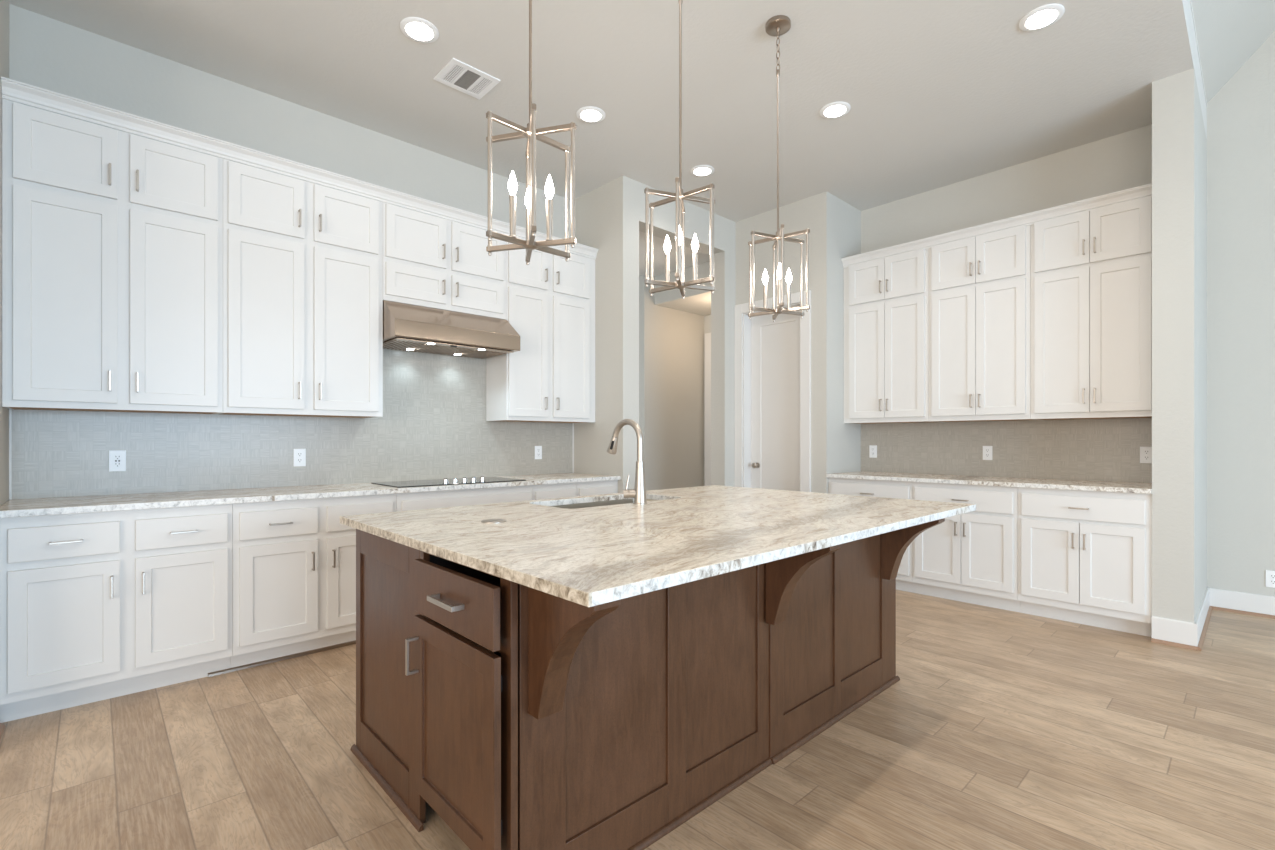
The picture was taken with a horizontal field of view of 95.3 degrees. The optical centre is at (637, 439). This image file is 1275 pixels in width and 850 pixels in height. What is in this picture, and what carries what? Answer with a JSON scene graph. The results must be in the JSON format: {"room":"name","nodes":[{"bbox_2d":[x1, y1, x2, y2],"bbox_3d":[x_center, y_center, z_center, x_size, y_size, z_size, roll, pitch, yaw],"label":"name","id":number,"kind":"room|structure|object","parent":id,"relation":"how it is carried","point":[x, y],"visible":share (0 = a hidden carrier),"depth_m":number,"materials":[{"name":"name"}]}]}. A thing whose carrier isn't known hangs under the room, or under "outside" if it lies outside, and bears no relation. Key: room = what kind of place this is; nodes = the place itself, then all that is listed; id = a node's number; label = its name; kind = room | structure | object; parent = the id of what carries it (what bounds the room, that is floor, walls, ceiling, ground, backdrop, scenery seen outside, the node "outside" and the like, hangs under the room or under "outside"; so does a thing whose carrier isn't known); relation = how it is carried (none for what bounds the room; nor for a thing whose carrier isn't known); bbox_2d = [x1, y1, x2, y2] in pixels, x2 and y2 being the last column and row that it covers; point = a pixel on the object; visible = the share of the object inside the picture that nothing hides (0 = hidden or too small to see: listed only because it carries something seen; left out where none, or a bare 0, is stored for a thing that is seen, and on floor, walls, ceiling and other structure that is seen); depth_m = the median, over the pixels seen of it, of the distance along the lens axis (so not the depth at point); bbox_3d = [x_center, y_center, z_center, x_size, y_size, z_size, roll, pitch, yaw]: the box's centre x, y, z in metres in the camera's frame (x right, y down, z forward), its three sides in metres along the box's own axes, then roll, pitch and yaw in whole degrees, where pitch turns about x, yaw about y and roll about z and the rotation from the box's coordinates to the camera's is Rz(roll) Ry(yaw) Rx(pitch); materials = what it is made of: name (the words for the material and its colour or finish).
{"room":"kitchen","nodes":[
{"label":"kitchen","id":0,"kind":"room"},
{"bbox_2d":[0,0,8,505],"bbox_3d":[-4.725,-0.471,0.803,5.197,3.357,1.030,0,0,-43],"label":"wall","id":1,"kind":"structure","parent":0,"point":[4,4],"depth_m":2.65,"materials":[{"name":"beige paint"}]},
{"bbox_2d":[0,723,4,740],"bbox_3d":[-2.571,1.142,2.326,0.030,0.130,0.310,0,0,-43],"label":"baseboard","id":2,"kind":"structure","parent":1,"relation":"attached to","point":[2,726],"depth_m":2.40,"materials":[{"name":"white paint"}]},
{"bbox_2d":[9,4,572,498],"bbox_3d":[-1.878,-0.471,4.083,3.443,3.357,0.132,0,0,-43],"label":"wall","id":3,"kind":"structure","parent":0,"point":[433,424],"depth_m":3.62,"materials":[{"name":"paint"}]},
{"bbox_2d":[9,409,11,499],"bbox_3d":[-3.085,0.070,2.859,0.008,0.446,0.006,0,0,-43],"label":"trim","id":4,"kind":"structure","parent":3,"relation":"attached to","point":[10,410],"depth_m":2.86,"materials":[{"name":"white paint"}]},
{"bbox_2d":[2,99,222,413],"bbox_3d":[-2.663,-0.872,3.003,0.820,1.442,0.367,0,0,-43],"label":"upper cabinet","id":5,"kind":"object","parent":3,"relation":"attached to","point":[112,239],"visible":1,"depth_m":2.85,"materials":[{"name":"white paint"}]},
{"bbox_2d":[1,76,598,259],"bbox_3d":[-1.609,-1.585,3.795,3.441,0.080,0.066,0,0,-43],"label":"crown molding","id":6,"kind":"structure","parent":5,"relation":"attached to","point":[12,90],"depth_m":3.22,"materials":[{"name":"white paint"}]},
{"bbox_2d":[109,450,125,471],"bbox_3d":[-2.797,0.112,3.126,0.070,0.114,0.008,0,0,-43],"label":"power outlet","id":7,"kind":"object","parent":3,"relation":"attached to","point":[117,458],"visible":1,"depth_m":3.12,"materials":[{"name":"white plastic"}]},
{"bbox_2d":[113,454,121,466],"bbox_3d":[-2.795,0.112,3.124,0.034,0.068,0.002,0,0,-43],"label":"receptacle","id":8,"kind":"object","parent":7,"relation":"attached to","point":[117,458],"depth_m":3.12,"materials":[{"name":"white plastic"}]},
{"bbox_2d":[293,449,305,466],"bbox_3d":[-2.163,0.112,3.720,0.070,0.114,0.008,0,0,-43],"label":"power outlet","id":9,"kind":"object","parent":3,"relation":"attached to","point":[299,455],"visible":1,"depth_m":3.72,"materials":[{"name":"white plastic"}]},
{"bbox_2d":[218,159,382,417],"bbox_3d":[-2.052,-0.872,3.575,0.851,1.442,0.367,0,0,-43],"label":"upper cabinet","id":10,"kind":"object","parent":3,"relation":"attached to","point":[303,260],"visible":0.99,"depth_m":3.44,"materials":[{"name":"white paint"}]},
{"bbox_2d":[383,202,506,319],"bbox_3d":[-1.409,-1.252,4.177,0.908,0.682,0.367,0,0,-43],"label":"upper cabinet","id":11,"kind":"object","parent":3,"relation":"attached to","point":[431,261],"visible":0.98,"depth_m":4.01,"materials":[{"name":"white paint"}]},
{"bbox_2d":[383,300,519,358],"bbox_3d":[-1.359,-0.772,4.124,0.903,0.274,0.512,0,0,-43],"label":"range hood","id":12,"kind":"object","parent":11,"relation":"attached to","point":[406,327],"visible":0.98,"depth_m":3.95,"materials":[{"name":"silver metal"}]},
{"bbox_2d":[535,446,541,458],"bbox_3d":[-0.845,0.107,4.954,0.070,0.114,0.008,0,0,-43],"label":"power outlet","id":13,"kind":"object","parent":3,"relation":"attached to","point":[538,449],"visible":1,"depth_m":4.95,"materials":[{"name":"white plastic"}]},
{"bbox_2d":[486,242,594,422],"bbox_3d":[-0.764,-0.872,4.781,0.859,1.442,0.367,0,0,-43],"label":"upper cabinet","id":14,"kind":"object","parent":3,"relation":"attached to","point":[551,299],"visible":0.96,"depth_m":4.65,"materials":[{"name":"white paint"}]},
{"bbox_2d":[573,423,573,472],"bbox_3d":[-0.577,0.070,5.206,0.008,0.446,0.006,0,0,-43],"label":"trim","id":15,"kind":"structure","parent":3,"relation":"attached to","point":[573,423],"depth_m":5.21,"materials":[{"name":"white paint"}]},
{"bbox_2d":[574,176,638,492],"bbox_3d":[-0.327,-0.471,5.075,0.179,3.357,0.802,0,0,-43],"label":"wall","id":16,"kind":"structure","parent":0,"point":[607,216],"depth_m":4.82,"materials":[{"name":"beige paint"}]},
{"bbox_2d":[9,0,1206,221],"bbox_3d":[-1.570,-2.271,1.787,11.550,0.243,4.245,0,0,-43],"label":"ceiling","id":17,"kind":"structure","parent":0,"point":[939,93],"depth_m":3.45,"materials":[{"name":"paint"}]},
{"bbox_2d":[400,17,438,42],"bbox_3d":[-1.143,-2.144,3.047,0.192,0.012,0.192,0,0,-43],"label":"recessed light","id":18,"kind":"object","parent":17,"relation":"in","point":[417,29],"visible":1,"depth_m":3.04,"materials":[{"name":"white plastic"}]},
{"bbox_2d":[433,58,499,99],"bbox_3d":[-1.015,-2.146,3.461,0.300,0.008,0.258,0,0,-43],"label":"ceiling vent","id":19,"kind":"object","parent":17,"relation":"in","point":[456,74],"visible":1,"depth_m":3.45,"materials":[{"name":"white plastic"}]},
{"bbox_2d":[486,0,575,264],"bbox_3d":[-0.365,-1.395,1.980,0.330,1.508,0.295,0,0,-43],"label":"pendant light","id":20,"kind":"object","parent":17,"relation":"hanging from","point":[531,133],"visible":1,"depth_m":1.95,"materials":[{"name":"silver metal"}]},
{"bbox_2d":[508,170,516,237],"bbox_3d":[-0.415,-0.784,1.932,0.031,0.226,0.031,0,0,-43],"label":"candle","id":21,"kind":"object","parent":20,"relation":"on","point":[512,184],"depth_m":1.92,"materials":[{"name":"white metal"}]},
{"bbox_2d":[525,187,528,249],"bbox_3d":[-0.382,-0.784,2.048,0.031,0.226,0.031,0,0,-43],"label":"candle","id":22,"kind":"object","parent":20,"relation":"on","point":[527,193],"depth_m":2.04,"materials":[{"name":"white metal"}]},
{"bbox_2d":[545,174,553,240],"bbox_3d":[-0.297,-0.784,1.961,0.031,0.226,0.031,0,0,-43],"label":"candle","id":23,"kind":"object","parent":20,"relation":"on","point":[549,189],"depth_m":1.95,"materials":[{"name":"white metal"}]},
{"bbox_2d":[576,106,604,122],"bbox_3d":[-0.308,-2.144,3.838,0.192,0.012,0.192,0,0,-43],"label":"recessed light","id":24,"kind":"object","parent":17,"relation":"in","point":[589,114],"visible":1,"depth_m":3.82,"materials":[{"name":"white plastic"}]},
{"bbox_2d":[644,0,714,298],"bbox_3d":[0.184,-1.395,2.494,0.311,1.508,0.329,0,0,-43],"label":"pendant light","id":25,"kind":"object","parent":17,"relation":"hanging from","point":[679,196],"visible":1,"depth_m":2.49,"materials":[{"name":"silver metal"}]},
{"bbox_2d":[664,235,670,281],"bbox_3d":[0.130,-0.784,2.538,0.031,0.226,0.031,0,0,-43],"label":"candle","id":26,"kind":"object","parent":25,"relation":"on","point":[667,246],"depth_m":2.53,"materials":[{"name":"silver metal"}]},
{"bbox_2d":[675,226,682,279],"bbox_3d":[0.174,-0.784,2.425,0.031,0.226,0.031,0,0,-43],"label":"candle","id":27,"kind":"object","parent":25,"relation":"on","point":[680,232],"depth_m":2.42,"materials":[{"name":"silver metal"}]},
{"bbox_2d":[692,234,698,284],"bbox_3d":[0.250,-0.784,2.519,0.031,0.226,0.031,0,0,-43],"label":"candle","id":28,"kind":"object","parent":25,"relation":"on","point":[695,245],"depth_m":2.51,"materials":[{"name":"silver metal"}]},
{"bbox_2d":[690,165,714,176],"bbox_3d":[0.518,-2.144,4.636,0.192,0.012,0.192,0,0,-43],"label":"recessed light","id":29,"kind":"object","parent":17,"relation":"in","point":[700,170],"visible":1,"depth_m":4.62,"materials":[{"name":"white plastic"}]},
{"bbox_2d":[748,15,809,321],"bbox_3d":[0.726,-1.395,3.001,0.316,1.508,0.326,0,0,-43],"label":"pendant light","id":30,"kind":"object","parent":17,"relation":"hanging from","point":[778,25],"visible":1,"depth_m":3.00,"materials":[{"name":"silver metal"}]},
{"bbox_2d":[762,269,767,307],"bbox_3d":[0.669,-0.784,3.042,0.031,0.226,0.031,0,0,-43],"label":"candle","id":31,"kind":"object","parent":30,"relation":"on","point":[765,277],"depth_m":3.03,"materials":[{"name":"silver metal"}]},
{"bbox_2d":[777,263,780,306],"bbox_3d":[0.718,-0.784,2.931,0.031,0.226,0.031,0,0,-43],"label":"candle","id":32,"kind":"object","parent":30,"relation":"on","point":[779,267],"depth_m":2.92,"materials":[{"name":"silver metal"}]},
{"bbox_2d":[786,269,791,307],"bbox_3d":[0.789,-0.784,3.029,0.031,0.226,0.031,0,0,-43],"label":"candle","id":33,"kind":"object","parent":30,"relation":"on","point":[788,277],"depth_m":3.02,"materials":[{"name":"silver metal"}]},
{"bbox_2d":[820,101,850,118],"bbox_3d":[1.286,-2.144,3.786,0.192,0.012,0.192,0,0,-43],"label":"recessed light","id":34,"kind":"object","parent":17,"relation":"in","point":[832,110],"visible":1,"depth_m":3.77,"materials":[{"name":"white plastic"}]},
{"bbox_2d":[1019,4,1064,31],"bbox_3d":[2.056,-2.144,2.958,0.192,0.012,0.192,0,0,-43],"label":"recessed light","id":35,"kind":"object","parent":17,"relation":"in","point":[1044,16],"visible":1,"depth_m":2.94,"materials":[{"name":"white plastic"}]},
{"bbox_2d":[0,590,1274,849],"bbox_3d":[-0.038,1.267,0.992,12.700,0.120,12.900,0,0,-43],"label":"floor","id":36,"kind":"structure","parent":0,"point":[999,729],"depth_m":2.16,"materials":[{"name":"brown wood"}]},
{"bbox_2d":[0,504,232,722],"bbox_3d":[-2.566,0.765,2.901,0.822,0.884,0.667,0,0,-43],"label":"base cabinet","id":37,"kind":"object","parent":36,"relation":"on","point":[95,606],"visible":1,"depth_m":2.65,"materials":[{"name":"white paint"}]},
{"bbox_2d":[0,473,620,517],"bbox_3d":[-1.616,0.308,3.802,3.442,0.030,0.651,0,0,-43],"label":"countertop","id":38,"kind":"structure","parent":37,"relation":"on","point":[118,502],"depth_m":3.07,"materials":[{"name":"stone"}]},
{"bbox_2d":[371,476,525,487],"bbox_3d":[-1.297,0.272,4.049,0.916,0.042,0.485,0,0,-43],"label":"cooktop","id":39,"kind":"object","parent":38,"relation":"in","point":[435,482],"visible":1,"depth_m":3.91,"materials":[{"name":"black glass"}]},
{"bbox_2d":[208,640,355,676],"bbox_3d":[-1.212,1.198,3.875,2.675,0.018,0.014,0,0,-43],"label":"strip","id":40,"kind":"object","parent":36,"relation":"on","point":[255,664],"visible":0.35,"depth_m":3.17,"materials":[{"name":"white wood"}]},
{"bbox_2d":[230,494,395,667],"bbox_3d":[-1.963,0.765,3.465,0.826,0.884,0.667,0,0,-43],"label":"base cabinet","id":41,"kind":"object","parent":36,"relation":"on","point":[294,561],"visible":0.77,"depth_m":3.16,"materials":[{"name":"white paint"}]},
{"bbox_2d":[396,485,532,510],"bbox_3d":[-1.305,0.765,4.080,0.974,0.884,0.667,0,0,-43],"label":"drawer","id":42,"kind":"object","parent":36,"relation":"on","point":[462,497],"visible":0.05,"depth_m":3.82,"materials":[{"name":"white paint"}]},
{"bbox_2d":[533,482,576,499],"bbox_3d":[-0.803,0.765,4.550,0.399,0.884,0.667,0,0,-43],"label":"base cabinet","id":43,"kind":"object","parent":36,"relation":"on","point":[559,490],"visible":0.09,"depth_m":4.33,"materials":[{"name":"white paint"}]},
{"bbox_2d":[577,480,617,495],"bbox_3d":[-0.505,0.765,4.829,0.416,0.884,0.667,0,0,-43],"label":"base cabinet","id":44,"kind":"object","parent":36,"relation":"on","point":[607,486],"visible":0.1,"depth_m":4.60,"materials":[{"name":"white paint"}]},
{"bbox_2d":[351,518,944,849],"bbox_3d":[0.161,0.764,2.479,2.297,0.886,1.429,0,0,-43],"label":"kitchen island","id":45,"kind":"object","parent":36,"relation":"on","point":[524,717],"visible":0.76,"depth_m":1.79,"materials":[{"name":"brown wood"}]},
{"bbox_2d":[340,485,975,606],"bbox_3d":[0.202,0.307,2.446,2.253,0.028,1.544,0,0,-43],"label":"island countertop","id":46,"kind":"structure","parent":45,"relation":"on","point":[589,556],"depth_m":1.88,"materials":[{"name":"stone"}]},
{"bbox_2d":[481,519,505,522],"bbox_3d":[-0.517,0.291,2.089,0.088,0.004,0.088,0,0,-43],"label":"outlet","id":47,"kind":"object","parent":46,"relation":"attached to","point":[486,520],"visible":1,"depth_m":2.08,"materials":[{"name":"silver metal"}]},
{"bbox_2d":[551,499,655,508],"bbox_3d":[-0.141,0.418,2.840,0.755,0.192,0.380,0,0,-43],"label":"sink","id":48,"kind":"object","parent":46,"relation":"in","point":[623,501],"visible":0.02,"depth_m":3.02,"materials":[{"name":"metal"}]},
{"bbox_2d":[607,419,646,504],"bbox_3d":[-0.066,0.097,2.725,0.102,0.393,0.256,0,0,-43],"label":"faucet","id":49,"kind":"object","parent":46,"relation":"on","point":[638,493],"visible":1,"depth_m":2.66,"materials":[{"name":"silver metal"}]},
{"bbox_2d":[828,477,915,592],"bbox_3d":[2.101,0.765,4.974,0.660,0.884,0.708,0,0,-43],"label":"base cabinet","id":50,"kind":"object","parent":36,"relation":"on","point":[845,486],"visible":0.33,"depth_m":4.66,"materials":[{"name":"white paint"}]},
{"bbox_2d":[826,471,1151,493],"bbox_3d":[2.586,0.308,4.467,0.645,0.030,2.113,0,0,-43],"label":"countertop","id":51,"kind":"structure","parent":50,"relation":"on","point":[1105,486],"depth_m":4.19,"materials":[{"name":"stone"}]},
{"bbox_2d":[913,482,1020,612],"bbox_3d":[2.584,0.765,4.457,0.660,0.884,0.705,0,0,-43],"label":"base cabinet","id":52,"kind":"object","parent":36,"relation":"on","point":[971,557],"visible":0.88,"depth_m":4.21,"materials":[{"name":"white paint"}]},
{"bbox_2d":[1018,487,1151,636],"bbox_3d":[3.064,0.765,3.945,0.660,0.884,0.696,0,0,-43],"label":"base cabinet","id":53,"kind":"object","parent":36,"relation":"on","point":[1085,557],"visible":0.99,"depth_m":3.72,"materials":[{"name":"white paint"}]},
{"bbox_2d":[639,274,703,490],"bbox_3d":[0.481,-0.383,7.381,1.210,3.180,0.120,0,0,-43],"label":"wall","id":54,"kind":"structure","parent":0,"point":[671,341],"depth_m":7.24,"materials":[{"name":"beige paint"}]},
{"bbox_2d":[639,231,709,276],"bbox_3d":[-0.518,-2.033,6.773,3.500,0.120,3.201,0,0,-43],"label":"ceiling","id":55,"kind":"structure","parent":0,"point":[659,253],"depth_m":6.25,"materials":[{"name":"paint"}]},
{"bbox_2d":[639,182,724,254],"bbox_3d":[0.370,-1.989,5.295,1.138,0.322,0.171,0,0,-43],"label":"wall","id":56,"kind":"structure","parent":0,"point":[697,219],"depth_m":5.26,"materials":[{"name":"beige paint"}]},
{"bbox_2d":[655,261,710,315],"bbox_3d":[0.990,-1.805,6.884,0.928,0.335,1.301,0,0,-43],"label":"wall","id":57,"kind":"structure","parent":0,"point":[696,301],"depth_m":6.83,"materials":[{"name":"beige paint"}]},
{"bbox_2d":[704,315,710,485],"bbox_3d":[1.369,-0.383,7.238,0.109,3.180,1.301,0,0,-43],"label":"wall","id":58,"kind":"structure","parent":0,"point":[707,319],"depth_m":7.68,"materials":[{"name":"beige paint"}]},
{"bbox_2d":[705,333,710,485],"bbox_3d":[1.189,-0.093,7.317,0.046,2.600,0.860,0,0,-43],"label":"door","id":59,"kind":"structure","parent":58,"relation":"in","point":[707,335],"depth_m":7.58,"materials":[{"name":"white paint"}]},
{"bbox_2d":[711,218,734,486],"bbox_3d":[0.847,-0.471,5.742,0.169,3.357,0.171,0,0,-43],"label":"wall","id":60,"kind":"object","parent":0,"point":[723,298],"visible":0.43,"depth_m":5.67,"materials":[{"name":"beige paint"}]},
{"bbox_2d":[735,191,833,492],"bbox_3d":[1.288,-0.471,5.486,0.125,3.357,1.148,0,0,-43],"label":"wall","id":61,"kind":"structure","parent":0,"point":[815,213],"depth_m":5.11,"materials":[{"name":"beige paint"}]},
{"bbox_2d":[735,290,810,491],"bbox_3d":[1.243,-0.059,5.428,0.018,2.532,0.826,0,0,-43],"label":"trim","id":62,"kind":"structure","parent":61,"relation":"attached to","point":[805,322],"depth_m":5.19,"materials":[{"name":"white paint"}]},
{"bbox_2d":[751,310,799,490],"bbox_3d":[1.316,-0.010,5.503,0.105,2.418,0.609,0,0,-43],"label":"door","id":63,"kind":"structure","parent":61,"relation":"in","point":[775,346],"depth_m":5.54,"materials":[{"name":"white paint"}]},
{"bbox_2d":[834,196,860,472],"bbox_3d":[1.915,-0.471,5.369,0.633,3.357,0.120,0,0,-43],"label":"wall","id":64,"kind":"structure","parent":0,"point":[847,219],"depth_m":5.22,"materials":[{"name":"beige paint"}]},
{"bbox_2d":[861,125,1151,482],"bbox_3d":[2.863,-0.471,4.726,0.128,3.357,2.114,0,0,-43],"label":"wall","id":65,"kind":"structure","parent":0,"point":[1070,449],"depth_m":4.53,"materials":[{"name":"paint"}]},
{"bbox_2d":[869,445,876,457],"bbox_3d":[2.174,0.106,5.363,0.008,0.114,0.070,0,0,-43],"label":"power outlet","id":66,"kind":"object","parent":65,"relation":"attached to","point":[872,448],"visible":1,"depth_m":5.36,"materials":[{"name":"white plastic"}]},
{"bbox_2d":[844,249,931,423],"bbox_3d":[2.204,-0.872,5.057,0.379,1.442,0.728,0,0,-43],"label":"upper cabinet","id":67,"kind":"object","parent":65,"relation":"attached to","point":[886,300],"visible":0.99,"depth_m":4.92,"materials":[{"name":"white paint"}]},
{"bbox_2d":[841,183,1151,267],"bbox_3d":[2.568,-1.585,4.450,0.066,0.080,2.112,0,0,-43],"label":"crown molding","id":68,"kind":"structure","parent":67,"relation":"attached to","point":[1143,191],"depth_m":4.26,"materials":[{"name":"white paint"}]},
{"bbox_2d":[929,225,1034,421],"bbox_3d":[2.692,-0.872,4.535,0.379,1.442,0.698,0,0,-43],"label":"upper cabinet","id":69,"kind":"object","parent":65,"relation":"attached to","point":[980,286],"visible":1,"depth_m":4.41,"materials":[{"name":"white paint"}]},
{"bbox_2d":[983,446,991,459],"bbox_3d":[2.816,0.104,4.676,0.008,0.114,0.070,0,0,-43],"label":"power outlet","id":70,"kind":"object","parent":65,"relation":"attached to","point":[987,450],"visible":1,"depth_m":4.67,"materials":[{"name":"white plastic"}]},
{"bbox_2d":[1031,196,1151,419],"bbox_3d":[3.164,-0.872,4.030,0.379,1.442,0.683,0,0,-43],"label":"upper cabinet","id":71,"kind":"object","parent":65,"relation":"attached to","point":[1091,271],"visible":0.98,"depth_m":3.92,"materials":[{"name":"white paint"}]},
{"bbox_2d":[1140,447,1151,462],"bbox_3d":[3.478,0.102,3.970,0.008,0.114,0.070,0,0,-43],"label":"power outlet","id":72,"kind":"object","parent":65,"relation":"attached to","point":[1145,452],"visible":0.82,"depth_m":3.97,"materials":[{"name":"white plastic"}]},
{"bbox_2d":[1152,68,1206,622],"bbox_3d":[3.595,-0.471,3.838,1.205,3.357,0.184,0,0,-43],"label":"wall column","id":73,"kind":"structure","parent":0,"point":[1179,141],"depth_m":3.44,"materials":[{"name":"beige paint"}]},
{"bbox_2d":[1151,616,1197,650],"bbox_3d":[3.149,1.132,3.411,0.030,0.150,0.198,0,0,-43],"label":"baseboard","id":74,"kind":"structure","parent":73,"relation":"attached to","point":[1177,633],"depth_m":3.41,"materials":[{"name":"white paint"}]},
{"bbox_2d":[1194,587,1211,650],"bbox_3d":[3.658,1.132,3.751,1.205,0.150,0.030,0,0,-43],"label":"baseboard","id":75,"kind":"structure","parent":73,"relation":"attached to","point":[1203,616],"depth_m":3.68,"materials":[{"name":"white paint"}]},
{"bbox_2d":[1190,0,1206,106],"bbox_3d":[-0.168,-2.423,0.289,11.550,0.060,0.148,0,0,-43],"label":"wall","id":76,"kind":"structure","parent":0,"point":[1190,0],"depth_m":3.57,"materials":[{"name":"paint"}]},
{"bbox_2d":[1192,0,1274,102],"bbox_3d":[1.890,-3.334,-1.910,11.550,1.833,6.028,0,0,-43],"label":"ceiling","id":77,"kind":"structure","parent":0,"point":[1229,32],"depth_m":3.70,"materials":[{"name":"beige paint"}]},
{"bbox_2d":[1207,31,1274,605],"bbox_3d":[6.114,-1.543,2.116,0.120,5.500,6.134,0,0,-43],"label":"wall","id":78,"kind":"structure","parent":0,"point":[1241,116],"depth_m":4.06,"materials":[{"name":"beige paint"}]},
{"bbox_2d":[1210,588,1274,618],"bbox_3d":[6.058,1.135,2.067,0.030,0.145,5.740,0,0,-43],"label":"baseboard","id":79,"kind":"structure","parent":78,"relation":"attached to","point":[1221,600],"depth_m":4.04,"materials":[{"name":"white paint"}]},
{"bbox_2d":[1266,570,1274,587],"bbox_3d":[4.315,0.945,3.945,0.008,0.114,0.070,0,0,-43],"label":"power outlet","id":80,"kind":"object","parent":78,"relation":"attached to","point":[1270,575],"visible":1,"depth_m":3.95,"materials":[{"name":"white plastic"}]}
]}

